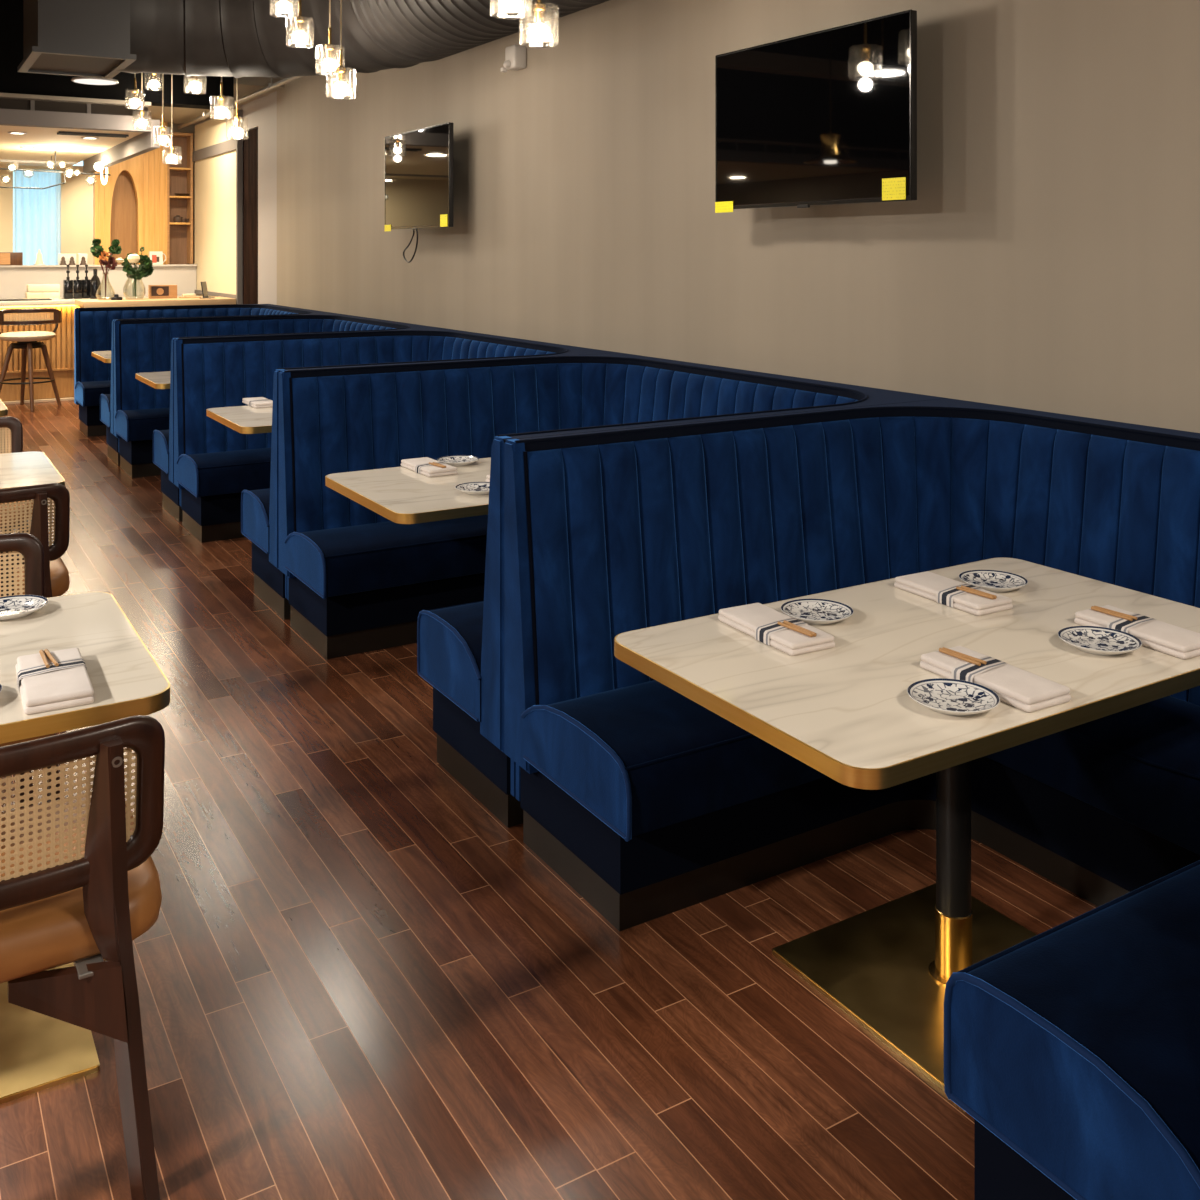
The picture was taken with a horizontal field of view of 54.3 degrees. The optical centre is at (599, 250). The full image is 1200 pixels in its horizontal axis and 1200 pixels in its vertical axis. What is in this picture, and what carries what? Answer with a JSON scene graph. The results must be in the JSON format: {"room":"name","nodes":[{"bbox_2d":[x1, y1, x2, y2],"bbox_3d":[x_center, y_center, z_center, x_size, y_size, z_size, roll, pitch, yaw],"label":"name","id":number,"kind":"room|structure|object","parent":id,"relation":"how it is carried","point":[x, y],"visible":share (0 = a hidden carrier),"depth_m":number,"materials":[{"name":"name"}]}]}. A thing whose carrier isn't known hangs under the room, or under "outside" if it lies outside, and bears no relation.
{"room":"restaurant","nodes":[
{"label":"restaurant","id":0,"kind":"room"},
{"bbox_2d":[0,165,92,264],"bbox_3d":[-9.276,0.260,12.587,7.350,2.600,0.150,0,0,-31],"label":"wall","id":1,"kind":"structure","parent":0,"point":[77,192],"depth_m":14.22,"materials":[{"name":"beige paint"}]},
{"bbox_2d":[14,170,60,264],"bbox_3d":[-6.735,-0.315,14.000,0.500,1.310,0.040,0,0,-31],"label":"sheer curtain","id":2,"kind":"object","parent":1,"relation":"hanging from","point":[37,212],"visible":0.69,"depth_m":14.02,"materials":[{"name":"blue fabric"}]},
{"bbox_2d":[0,125,143,166],"bbox_3d":[-8.121,-1.060,10.287,6.930,0.080,5.180,0,0,-31],"label":"ceiling","id":3,"kind":"structure","parent":0,"point":[46,141],"depth_m":11.20,"materials":[{"name":"beige paint"}]},
{"bbox_2d":[0,156,76,168],"bbox_3d":[-6.687,-0.945,12.085,2.350,0.149,0.070,0,0,-31],"label":"track light","id":4,"kind":"object","parent":3,"relation":"attached to","point":[14,162],"visible":0.79,"depth_m":12.43,"materials":[{"name":"grey metal"}]},
{"bbox_2d":[0,151,109,188],"bbox_3d":[-5.550,-0.806,11.789,1.160,0.423,0.214,0,0,-36],"label":"globe chandelier","id":5,"kind":"object","parent":3,"relation":"hanging from","point":[98,166],"visible":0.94,"depth_m":11.85,"materials":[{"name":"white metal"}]},
{"bbox_2d":[57,131,128,137],"bbox_3d":[-4.398,-1.010,10.143,0.560,0.018,0.120,0,0,-31],"label":"ceiling vent","id":6,"kind":"object","parent":3,"relation":"in","point":[59,132],"visible":1,"depth_m":10.12,"materials":[{"name":"black metal"}]},
{"bbox_2d":[0,266,195,298],"bbox_3d":[-8.171,0.868,11.498,8.105,1.385,0.100,0,0,-31],"label":"wall","id":7,"kind":"structure","parent":0,"point":[13,280],"depth_m":13.05,"materials":[{"name":"white paint"}]},
{"bbox_2d":[0,264,196,266],"bbox_3d":[-8.171,0.165,11.498,8.105,0.020,0.180,0,0,-31],"label":"trim","id":8,"kind":"structure","parent":7,"relation":"on","point":[161,264],"depth_m":12.85,"materials":[{"name":"white stone"}]},
{"bbox_2d":[0,252,22,264],"bbox_3d":[-6.429,0.085,12.555,0.400,0.140,0.146,0,0,-31],"label":"storage box","id":9,"kind":"object","parent":8,"relation":"on","point":[6,258],"visible":0.93,"depth_m":12.54,"materials":[{"name":"brown wood"}]},
{"bbox_2d":[148,251,165,264],"bbox_3d":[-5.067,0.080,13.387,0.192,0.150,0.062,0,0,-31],"label":"mug","id":10,"kind":"object","parent":8,"relation":"on","point":[156,257],"visible":0.97,"depth_m":13.36,"materials":[{"name":"white ceramic"}]},
{"bbox_2d":[0,0,233,109],"bbox_3d":[-6.508,-1.655,8.301,7.620,0.810,0.250,0,0,-31],"label":"ceiling","id":11,"kind":"structure","parent":0,"point":[11,11],"depth_m":9.58,"materials":[{"name":"black paint"}]},
{"bbox_2d":[0,98,147,116],"bbox_3d":[-6.795,-1.170,8.109,6.930,0.140,0.080,0,0,-31],"label":"trim","id":12,"kind":"structure","parent":11,"relation":"attached to","point":[19,104],"depth_m":9.58,"materials":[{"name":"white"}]},
{"bbox_2d":[0,109,150,132],"bbox_3d":[-6.743,-1.060,8.024,6.930,0.120,0.120,0,0,-31],"label":"trim","id":13,"kind":"structure","parent":11,"relation":"attached to","point":[8,117],"depth_m":9.46,"materials":[{"name":"grey paint"}]},
{"bbox_2d":[0,93,150,106],"bbox_3d":[-6.743,-1.230,8.024,6.930,0.030,0.120,0,0,-31],"label":"trim","id":14,"kind":"structure","parent":11,"relation":"attached to","point":[2,95],"depth_m":9.46,"materials":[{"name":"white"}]},
{"bbox_2d":[93,122,166,264],"bbox_3d":[-5.359,-0.415,13.355,0.780,2.150,0.112,0,0,-31],"label":"wall","id":15,"kind":"structure","parent":0,"point":[147,172],"depth_m":13.37,"materials":[{"name":"brown wood"}]},
{"bbox_2d":[83,119,159,172],"bbox_3d":[-4.763,-0.985,11.501,0.070,0.230,4.000,0,0,-31],"label":"trim","id":16,"kind":"structure","parent":15,"relation":"attached to","point":[142,143],"depth_m":10.76,"materials":[{"name":"grey"}]},
{"bbox_2d":[110,171,136,264],"bbox_3d":[-5.485,-0.140,13.427,0.410,1.600,0.040,0,0,-31],"label":"niche","id":17,"kind":"object","parent":15,"relation":"attached to","point":[123,225],"depth_m":13.42,"materials":[{"name":"brown wood"}]},
{"bbox_2d":[167,132,192,263],"bbox_3d":[-4.946,-0.615,13.714,0.290,1.530,0.210,0,0,-31],"label":"shelf unit","id":18,"kind":"object","parent":15,"relation":"attached to","point":[189,169],"visible":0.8,"depth_m":13.69,"materials":[{"name":"brown wood"}]},
{"bbox_2d":[167,123,194,133],"bbox_3d":[-5.307,-1.480,13.558,1.140,0.180,0.160,0,0,-31],"label":"wall","id":19,"kind":"structure","parent":0,"point":[191,128],"depth_m":13.71,"materials":[{"name":"brown paint"}]},
{"bbox_2d":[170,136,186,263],"bbox_3d":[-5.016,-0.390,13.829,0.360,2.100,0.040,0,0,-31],"label":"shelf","id":20,"kind":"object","parent":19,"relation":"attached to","point":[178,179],"depth_m":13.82,"materials":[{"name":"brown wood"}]},
{"bbox_2d":[148,77,284,124],"bbox_3d":[-4.350,-1.530,11.987,1.140,0.080,3.800,0,0,-31],"label":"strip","id":21,"kind":"object","parent":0,"point":[246,85],"visible":0.14,"depth_m":12.14,"materials":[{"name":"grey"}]},
{"bbox_2d":[0,397,1097,1199],"bbox_3d":[-4.349,1.600,5.313,8.500,0.080,18.800,0,0,-31],"label":"floor","id":22,"kind":"structure","parent":0,"point":[356,981],"depth_m":2.48,"materials":[{"name":"brown wood"}]},
{"bbox_2d":[0,417,32,533],"bbox_3d":[-2.782,1.163,5.087,0.548,0.799,0.545,0,0,-31],"label":"dining chair","id":23,"kind":"object","parent":22,"relation":"on","point":[12,424],"visible":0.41,"depth_m":5.38,"materials":[{"name":"brown wood"}]},
{"bbox_2d":[0,533,59,807],"bbox_3d":[-1.627,1.163,2.864,0.548,0.799,0.545,0,0,-31],"label":"dining chair","id":24,"kind":"object","parent":22,"relation":"on","point":[27,545],"visible":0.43,"depth_m":3.15,"materials":[{"name":"brown wood"}]},
{"bbox_2d":[0,308,60,411],"bbox_3d":[-5.676,1.062,11.595,0.560,1.004,0.555,0,0,9],"label":"bar stool","id":25,"kind":"object","parent":22,"relation":"on","point":[26,341],"visible":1,"depth_m":11.48,"materials":[{"name":"brown wood"}]},
{"bbox_2d":[0,451,64,488],"bbox_3d":[-2.437,1.192,4.300,0.780,0.735,0.780,0,0,-31],"label":"dining table","id":26,"kind":"object","parent":22,"relation":"on","point":[20,469],"visible":0.64,"depth_m":4.39,"materials":[{"name":"white stone"}]},
{"bbox_2d":[0,483,69,597],"bbox_3d":[-2.096,1.163,3.931,0.548,0.799,0.545,0,0,-31],"label":"dining chair","id":27,"kind":"object","parent":22,"relation":"on","point":[56,574],"visible":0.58,"depth_m":3.81,"materials":[{"name":"brown wood"}]},
{"bbox_2d":[0,715,164,1199],"bbox_3d":[-1.062,1.163,2.003,0.548,0.799,0.545,0,0,-31],"label":"dining chair","id":28,"kind":"object","parent":22,"relation":"on","point":[80,882],"visible":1,"depth_m":1.88,"materials":[{"name":"brown wood"}]},
{"bbox_2d":[0,592,169,1103],"bbox_3d":[-1.329,1.192,2.317,0.780,0.735,0.780,0,0,-31],"label":"dining table","id":29,"kind":"object","parent":22,"relation":"on","point":[39,1052],"visible":0.8,"depth_m":2.29,"materials":[{"name":"beige stone"}]},
{"bbox_2d":[0,595,47,620],"bbox_3d":[-1.342,0.814,2.655,0.161,0.020,0.161,0,0,13],"label":"plate","id":30,"kind":"object","parent":29,"relation":"on","point":[13,607],"visible":1,"depth_m":2.69,"materials":[{"name":"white ceramic"}]},
{"bbox_2d":[15,648,94,714],"bbox_3d":[-1.036,0.810,2.216,0.119,0.028,0.270,0,0,-30],"label":"napkin","id":31,"kind":"object","parent":29,"relation":"on","point":[68,684],"visible":0.98,"depth_m":2.17,"materials":[{"name":"white fabric"}]},
{"bbox_2d":[0,295,202,404],"bbox_3d":[-7.923,1.035,11.116,8.030,1.050,0.730,0,0,-31],"label":"bar counter","id":32,"kind":"object","parent":22,"relation":"on","point":[60,348],"depth_m":12.10,"materials":[{"name":"beige"}]},
{"bbox_2d":[23,284,60,298],"bbox_3d":[-5.898,0.432,12.355,0.340,0.155,0.200,0,0,-31],"label":"file box","id":33,"kind":"object","parent":32,"relation":"on","point":[34,291],"visible":0.93,"depth_m":12.29,"materials":[{"name":"beige"}]},
{"bbox_2d":[63,265,72,298],"bbox_3d":[-5.674,0.327,12.468,0.086,0.364,0.108,0,0,-31],"label":"sauce bottle","id":34,"kind":"object","parent":32,"relation":"on","point":[67,284],"visible":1,"depth_m":12.43,"materials":[{"name":"black glass"}]},
{"bbox_2d":[73,265,82,298],"bbox_3d":[-5.593,0.327,12.518,0.086,0.364,0.108,0,0,-31],"label":"sauce bottle","id":35,"kind":"object","parent":32,"relation":"on","point":[77,284],"visible":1,"depth_m":12.48,"materials":[{"name":"black glass"}]},
{"bbox_2d":[82,264,90,297],"bbox_3d":[-5.543,0.327,12.618,0.086,0.364,0.108,0,0,-31],"label":"sauce bottle","id":36,"kind":"object","parent":32,"relation":"on","point":[86,282],"visible":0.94,"depth_m":12.57,"materials":[{"name":"black glass"}]},
{"bbox_2d":[90,268,100,298],"bbox_3d":[-5.387,0.348,12.479,0.113,0.324,0.113,0,0,-31],"label":"sauce bottle","id":37,"kind":"object","parent":32,"relation":"on","point":[95,282],"visible":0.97,"depth_m":12.44,"materials":[{"name":"black glass"}]},
{"bbox_2d":[92,351,110,362],"bbox_3d":[-3.432,1.192,9.595,1.280,0.735,0.780,0,0,-31],"label":"table","id":38,"kind":"object","parent":22,"relation":"on","point":[104,356],"visible":0.09,"depth_m":9.23,"materials":[{"name":"white stone"}]},
{"bbox_2d":[0,295,235,307],"bbox_3d":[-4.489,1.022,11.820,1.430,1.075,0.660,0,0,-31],"label":"countertop","id":39,"kind":"structure","parent":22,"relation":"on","point":[82,303],"depth_m":11.56,"materials":[{"name":"beige stone"}]},
{"bbox_2d":[90,239,121,298],"bbox_3d":[-4.919,0.180,11.640,0.304,0.610,0.184,0,0,-31],"label":"flower vase","id":40,"kind":"object","parent":39,"relation":"on","point":[97,251],"visible":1,"depth_m":11.62,"materials":[{"name":"clear glass"}]},
{"bbox_2d":[116,247,153,298],"bbox_3d":[-4.667,0.220,11.770,0.293,0.529,0.355,0,0,6],"label":"vase","id":41,"kind":"object","parent":39,"relation":"on","point":[145,269],"visible":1,"depth_m":11.74,"materials":[{"name":"clear glass"}]},
{"bbox_2d":[148,285,176,297],"bbox_3d":[-4.495,0.417,12.023,0.270,0.135,0.087,0,0,-31],"label":"box","id":42,"kind":"object","parent":39,"relation":"on","point":[154,291],"visible":1,"depth_m":11.98,"materials":[{"name":"brown wood"}]},
{"bbox_2d":[151,286,168,295],"bbox_3d":[-4.505,0.411,11.972,0.170,0.097,0.004,0,0,-31],"label":"picture","id":43,"kind":"object","parent":42,"relation":"attached to","point":[155,290],"depth_m":11.97,"materials":[{"name":"brown"}]},
{"bbox_2d":[135,371,170,388],"bbox_3d":[-2.402,1.192,7.904,1.280,0.735,0.780,0,0,-31],"label":"table","id":44,"kind":"object","parent":22,"relation":"on","point":[157,380],"visible":0.14,"depth_m":7.56,"materials":[{"name":"white stone"}]},
{"bbox_2d":[74,304,337,464],"bbox_3d":[-3.345,1.028,9.789,1.706,1.064,2.086,0,0,-31],"label":"sofa","id":45,"kind":"object","parent":22,"relation":"on","point":[93,327],"visible":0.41,"depth_m":10.20,"materials":[{"name":"blue fabric"}]},
{"bbox_2d":[206,405,271,433],"bbox_3d":[-1.324,1.192,6.125,1.280,0.735,0.780,0,0,-31],"label":"table","id":46,"kind":"object","parent":22,"relation":"on","point":[248,419],"visible":0.2,"depth_m":5.79,"materials":[{"name":"white stone"}]},
{"bbox_2d":[242,397,272,407],"bbox_3d":[-1.825,0.810,6.265,0.119,0.028,0.270,0,0,-31],"label":"napkin","id":47,"kind":"object","parent":46,"relation":"on","point":[256,402],"visible":0.8,"depth_m":6.20,"materials":[{"name":"white fabric"}]},
{"bbox_2d":[114,314,445,521],"bbox_3d":[-2.258,1.028,8.004,1.706,1.064,2.086,0,0,-31],"label":"sofa","id":48,"kind":"object","parent":22,"relation":"on","point":[143,413],"visible":0.34,"depth_m":8.41,"materials":[{"name":"blue fabric"}]},
{"bbox_2d":[174,329,618,619],"bbox_3d":[-1.171,1.028,6.219,1.706,1.064,2.086,0,0,-31],"label":"sofa","id":49,"kind":"object","parent":22,"relation":"on","point":[227,479],"visible":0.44,"depth_m":6.62,"materials":[{"name":"blue fabric"}]},
{"bbox_2d":[325,457,490,523],"bbox_3d":[-0.280,1.192,4.314,1.280,0.735,0.780,0,0,-31],"label":"table","id":50,"kind":"object","parent":22,"relation":"on","point":[401,495],"visible":0.21,"depth_m":4.01,"materials":[{"name":"white stone"}]},
{"bbox_2d":[401,457,457,476],"bbox_3d":[-0.645,0.810,4.397,0.119,0.028,0.270,0,0,-32],"label":"napkin","id":51,"kind":"object","parent":50,"relation":"on","point":[419,465],"visible":0.98,"depth_m":4.33,"materials":[{"name":"white fabric"}]},
{"bbox_2d":[437,455,478,465],"bbox_3d":[-0.549,0.814,4.526,0.161,0.020,0.161,0,0,9],"label":"plate","id":52,"kind":"object","parent":50,"relation":"on","point":[454,460],"visible":0.93,"depth_m":4.56,"materials":[{"name":"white ceramic"}]},
{"bbox_2d":[455,482,489,494],"bbox_3d":[-0.413,0.814,3.995,0.161,0.020,0.161,0,0,42],"label":"plate","id":53,"kind":"object","parent":50,"relation":"on","point":[470,488],"visible":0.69,"depth_m":4.02,"materials":[{"name":"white ceramic"}]},
{"bbox_2d":[279,353,946,827],"bbox_3d":[-0.084,1.028,4.434,1.706,1.064,2.086,0,0,-31],"label":"sofa","id":54,"kind":"object","parent":22,"relation":"on","point":[359,580],"visible":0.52,"depth_m":4.76,"materials":[{"name":"blue fabric"}]},
{"bbox_2d":[504,398,1199,1199],"bbox_3d":[1.004,1.028,2.649,1.706,1.064,2.086,0,0,-31],"label":"sofa","id":55,"kind":"object","parent":22,"relation":"on","point":[1072,1049],"visible":0.76,"depth_m":2.96,"materials":[{"name":"blue fabric"}]},
{"bbox_2d":[614,557,1199,1090],"bbox_3d":[0.758,1.192,2.505,1.280,0.735,0.780,0,0,-31],"label":"table","id":56,"kind":"object","parent":22,"relation":"on","point":[846,711],"visible":0.78,"depth_m":2.40,"materials":[{"name":"beige stone"}]},
{"bbox_2d":[718,603,834,655],"bbox_3d":[0.376,0.810,2.519,0.119,0.028,0.270,0,0,-28],"label":"napkin","id":57,"kind":"object","parent":56,"relation":"on","point":[759,621],"visible":0.97,"depth_m":2.48,"materials":[{"name":"white fabric"}]},
{"bbox_2d":[777,621,812,636],"bbox_3d":[0.409,0.793,2.454,0.008,0.008,0.098,0,1,-35],"label":"chopstick","id":58,"kind":"object","parent":57,"relation":"on","point":[809,634],"visible":1,"depth_m":2.45,"materials":[{"name":"brown wood"}]},
{"bbox_2d":[781,599,853,624],"bbox_3d":[0.487,0.814,2.626,0.161,0.020,0.161,0,0,23],"label":"plate","id":59,"kind":"object","parent":56,"relation":"on","point":[810,611],"visible":0.94,"depth_m":2.65,"materials":[{"name":"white ceramic"}]},
{"bbox_2d":[907,678,999,715],"bbox_3d":[0.640,0.814,2.121,0.161,0.020,0.161,0,0,41],"label":"plate","id":60,"kind":"object","parent":56,"relation":"on","point":[952,697],"visible":1,"depth_m":2.14,"materials":[{"name":"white ceramic"}]},
{"bbox_2d":[894,571,1012,615],"bbox_3d":[0.836,0.810,2.780,0.119,0.028,0.270,0,0,-30],"label":"napkin","id":61,"kind":"object","parent":56,"relation":"on","point":[940,589],"visible":0.95,"depth_m":2.74,"materials":[{"name":"white fabric"}]},
{"bbox_2d":[959,570,1027,592],"bbox_3d":[0.965,0.814,2.871,0.161,0.020,0.161,0,0,-29],"label":"plate","id":62,"kind":"object","parent":56,"relation":"on","point":[989,580],"visible":0.87,"depth_m":2.89,"materials":[{"name":"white ceramic"}]},
{"bbox_2d":[920,646,1070,711],"bbox_3d":[0.748,0.810,2.227,0.119,0.028,0.270,0,0,-30],"label":"napkin","id":63,"kind":"object","parent":56,"relation":"on","point":[1024,690],"visible":0.91,"depth_m":2.18,"materials":[{"name":"white fabric"}]},
{"bbox_2d":[939,648,980,665],"bbox_3d":[0.703,0.793,2.285,0.008,0.009,0.098,0,-1,-32],"label":"chopstick","id":64,"kind":"object","parent":63,"relation":"on","point":[942,650],"visible":1,"depth_m":2.28,"materials":[{"name":"brown wood"}]},
{"bbox_2d":[1058,626,1141,655],"bbox_3d":[1.038,0.814,2.429,0.161,0.020,0.161,0,0,-10],"label":"plate","id":65,"kind":"object","parent":56,"relation":"on","point":[1095,640],"visible":1,"depth_m":2.45,"materials":[{"name":"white ceramic"}]},
{"bbox_2d":[1074,605,1199,658],"bbox_3d":[1.163,0.810,2.499,0.119,0.028,0.270,0,0,-28],"label":"napkin","id":66,"kind":"object","parent":56,"relation":"on","point":[1173,640],"visible":0.84,"depth_m":2.46,"materials":[{"name":"white fabric"}]},
{"bbox_2d":[1091,606,1132,620],"bbox_3d":[1.119,0.793,2.558,0.008,0.008,0.098,0,-1,-31],"label":"chopstick","id":67,"kind":"object","parent":66,"relation":"on","point":[1092,607],"visible":1,"depth_m":2.56,"materials":[{"name":"brown wood"}]},
{"bbox_2d":[193,0,1199,432],"bbox_3d":[-0.834,-0.250,7.454,0.150,3.620,18.800,0,0,-31],"label":"wall","id":68,"kind":"structure","parent":0,"point":[1045,257],"depth_m":4.69,"materials":[{"name":"beige paint"}]},
{"bbox_2d":[193,110,241,303],"bbox_3d":[-4.202,0.060,12.785,0.054,3.000,2.050,0,0,-31],"label":"trim","id":69,"kind":"structure","parent":68,"relation":"attached to","point":[233,144],"depth_m":11.92,"materials":[{"name":"grey"}]},
{"bbox_2d":[195,108,240,296],"bbox_3d":[-4.204,-0.450,12.813,0.030,2.020,2.000,0,0,-31],"label":"wall panel","id":70,"kind":"object","parent":68,"relation":"attached to","point":[215,176],"depth_m":12.79,"materials":[{"name":"beige paint"}]},
{"bbox_2d":[243,128,257,303],"bbox_3d":[-3.465,0.175,11.706,0.070,2.770,0.579,0,0,-31],"label":"trim","id":71,"kind":"structure","parent":68,"relation":"attached to","point":[250,144],"depth_m":11.69,"materials":[{"name":"brown wood"}]},
{"bbox_2d":[384,122,452,262],"bbox_3d":[-1.107,-0.349,7.563,0.199,0.855,1.070,0,0,-31],"label":"television","id":72,"kind":"object","parent":68,"relation":"attached to","point":[418,163],"visible":1,"depth_m":7.44,"materials":[{"name":"black"}]},
{"bbox_2d":[501,45,525,71],"bbox_3d":[-0.499,-1.094,6.648,0.116,0.142,0.135,0,0,-31],"label":"sensor","id":73,"kind":"object","parent":68,"relation":"attached to","point":[515,55],"visible":1,"depth_m":6.61,"materials":[{"name":"grey plastic"}]},
{"bbox_2d":[715,9,916,212],"bbox_3d":[0.833,-0.478,4.377,0.199,0.644,1.070,0,0,-31],"label":"television","id":74,"kind":"object","parent":68,"relation":"attached to","point":[828,116],"visible":1,"depth_m":4.25,"materials":[{"name":"black glass"}]},
{"bbox_3d":[-2.827,-2.110,2.815,8.500,0.100,12.950,0,0,-31],"label":"ceiling","id":75,"kind":"structure","parent":0,"visible":0},
{"bbox_2d":[71,77,118,84],"bbox_3d":[-3.795,-1.679,8.788,0.330,0.820,0.330,0,0,-31],"label":"lamp","id":76,"kind":"object","parent":75,"relation":"hanging from","point":[83,80],"visible":0.7,"depth_m":8.75,"materials":[{"name":"grey plastic"}]},
{"bbox_2d":[74,79,115,84],"bbox_3d":[-3.795,-1.270,8.788,0.296,0.003,0.296,0,0,-31],"label":"diffuser","id":77,"kind":"object","parent":76,"relation":"attached to","point":[83,81],"depth_m":8.75,"materials":[{"name":"white plastic"}]},
{"bbox_2d":[125,74,144,108],"bbox_3d":[-3.700,-1.747,9.300,0.142,1.224,0.142,0,0,17],"label":"crystal pendant","id":78,"kind":"object","parent":75,"relation":"hanging from","point":[134,102],"visible":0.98,"depth_m":9.28,"materials":[{"name":"beige"}]},
{"bbox_2d":[132,73,150,129],"bbox_3d":[-3.761,-1.614,9.599,0.141,1.224,0.141,0,0,-12],"label":"crystal pendant","id":79,"kind":"object","parent":75,"relation":"hanging from","point":[141,123],"visible":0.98,"depth_m":9.59,"materials":[{"name":"beige"}]},
{"bbox_2d":[154,74,172,145],"bbox_3d":[-3.521,-1.465,9.420,0.142,1.224,0.142,0,0,-25],"label":"crystal pendant","id":80,"kind":"object","parent":75,"relation":"hanging from","point":[162,139],"visible":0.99,"depth_m":9.41,"materials":[{"name":"beige"}]},
{"bbox_2d":[162,74,177,163],"bbox_3d":[-3.570,-1.393,9.750,0.142,1.332,0.142,0,0,2],"label":"crystal pendant","id":81,"kind":"object","parent":75,"relation":"hanging from","point":[171,157],"visible":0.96,"depth_m":9.75,"materials":[{"name":"beige"}]},
{"bbox_2d":[211,76,232,119],"bbox_3d":[-2.509,-1.489,7.751,0.142,1.224,0.142,0,0,14],"label":"crystal pendant","id":82,"kind":"object","parent":75,"relation":"hanging from","point":[221,111],"visible":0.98,"depth_m":7.74,"materials":[{"name":"beige"}]},
{"bbox_2d":[218,82,224,107],"bbox_3d":[-2.509,-1.037,7.751,0.048,0.168,0.048,0,0,38],"label":"socket","id":83,"kind":"object","parent":82,"relation":"attached to","point":[221,98],"depth_m":7.74,"materials":[{"name":"gold metal"}]},
{"bbox_2d":[227,78,247,138],"bbox_3d":[-2.468,-1.411,7.949,0.141,1.296,0.141,0,0,-10],"label":"crystal pendant","id":84,"kind":"object","parent":75,"relation":"hanging from","point":[236,131],"visible":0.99,"depth_m":7.94,"materials":[{"name":"beige"}]},
{"bbox_2d":[233,103,240,127],"bbox_3d":[-2.468,-0.923,7.949,0.048,0.168,0.048,0,0,-33],"label":"socket","id":85,"kind":"object","parent":84,"relation":"attached to","point":[236,118],"depth_m":7.94,"materials":[{"name":"gold metal"}]},
{"bbox_2d":[177,76,302,128],"bbox_3d":[-3.045,-1.724,10.498,0.068,0.652,6.900,0,0,-31],"label":"conduit pipe","id":86,"kind":"object","parent":75,"relation":"hanging from","point":[271,86],"visible":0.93,"depth_m":10.69,"materials":[{"name":"grey metal"}]},
{"bbox_2d":[272,0,295,16],"bbox_3d":[-1.702,-1.880,6.300,0.142,1.224,0.142,0,0,-36],"label":"crystal pendant","id":87,"kind":"object","parent":75,"relation":"hanging from","point":[284,7],"visible":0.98,"depth_m":6.28,"materials":[{"name":"beige"}]},
{"bbox_2d":[286,0,313,46],"bbox_3d":[-1.578,-1.690,6.149,0.141,1.224,0.141,0,0,-12],"label":"crystal pendant","id":88,"kind":"object","parent":75,"relation":"hanging from","point":[299,36],"visible":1,"depth_m":6.13,"materials":[{"name":"beige"}]},
{"bbox_2d":[295,0,304,31],"bbox_3d":[-1.578,-1.238,6.149,0.048,0.168,0.048,0,0,-34],"label":"socket","id":89,"kind":"object","parent":88,"relation":"attached to","point":[299,20],"depth_m":6.14,"materials":[{"name":"gold metal"}]},
{"bbox_2d":[18,0,609,78],"bbox_3d":[-0.114,-1.575,3.736,2.331,0.971,9.500,0,0,-31],"label":"ventilation duct","id":90,"kind":"object","parent":75,"relation":"hanging from","point":[82,38],"visible":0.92,"depth_m":6.82,"materials":[{"name":"paint"}]},
{"bbox_2d":[30,53,121,74],"bbox_3d":[-3.121,-1.122,6.951,0.440,0.014,0.780,0,0,-31],"label":"grille","id":91,"kind":"object","parent":90,"relation":"attached to","point":[46,63],"depth_m":6.99,"materials":[{"name":"black metal"}]},
{"bbox_2d":[315,0,344,73],"bbox_3d":[-1.409,-1.535,6.100,0.142,1.224,0.142,0,0,-29],"label":"crystal pendant","id":92,"kind":"object","parent":75,"relation":"hanging from","point":[330,48],"visible":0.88,"depth_m":6.08,"materials":[{"name":"beige"}]},
{"bbox_2d":[325,27,334,59],"bbox_3d":[-1.409,-1.083,6.100,0.048,0.168,0.048,0,0,37],"label":"socket","id":93,"kind":"object","parent":92,"relation":"attached to","point":[330,48],"depth_m":6.09,"materials":[{"name":"gold metal"}]},
{"bbox_2d":[327,0,353,98],"bbox_3d":[-1.296,-1.413,5.850,0.142,1.292,0.142,0,0,20],"label":"crystal pendant","id":94,"kind":"object","parent":75,"relation":"hanging from","point":[340,88],"visible":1,"depth_m":5.84,"materials":[{"name":"beige"}]},
{"bbox_2d":[336,49,345,82],"bbox_3d":[-1.296,-0.927,5.850,0.048,0.168,0.048,0,0,44],"label":"socket","id":95,"kind":"object","parent":94,"relation":"attached to","point":[340,70],"depth_m":5.84,"materials":[{"name":"gold metal"}]},
{"bbox_2d":[490,0,531,17],"bbox_3d":[-0.316,-1.447,4.150,0.142,1.224,0.142,0,0,22],"label":"crystal pendant","id":96,"kind":"object","parent":75,"relation":"hanging from","point":[508,5],"visible":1,"depth_m":4.13,"materials":[{"name":"clear glass"}]},
{"bbox_2d":[519,0,558,44],"bbox_3d":[-0.227,-1.413,4.350,0.141,1.292,0.141,0,0,-15],"label":"crystal pendant","id":97,"kind":"object","parent":75,"relation":"hanging from","point":[539,31],"visible":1,"depth_m":4.33,"materials":[{"name":"beige"}]},
{"bbox_2d":[533,0,545,24],"bbox_3d":[-0.227,-0.927,4.350,0.048,0.168,0.048,0,0,-37],"label":"socket","id":98,"kind":"object","parent":97,"relation":"attached to","point":[538,8],"depth_m":4.33,"materials":[{"name":"gold metal"}]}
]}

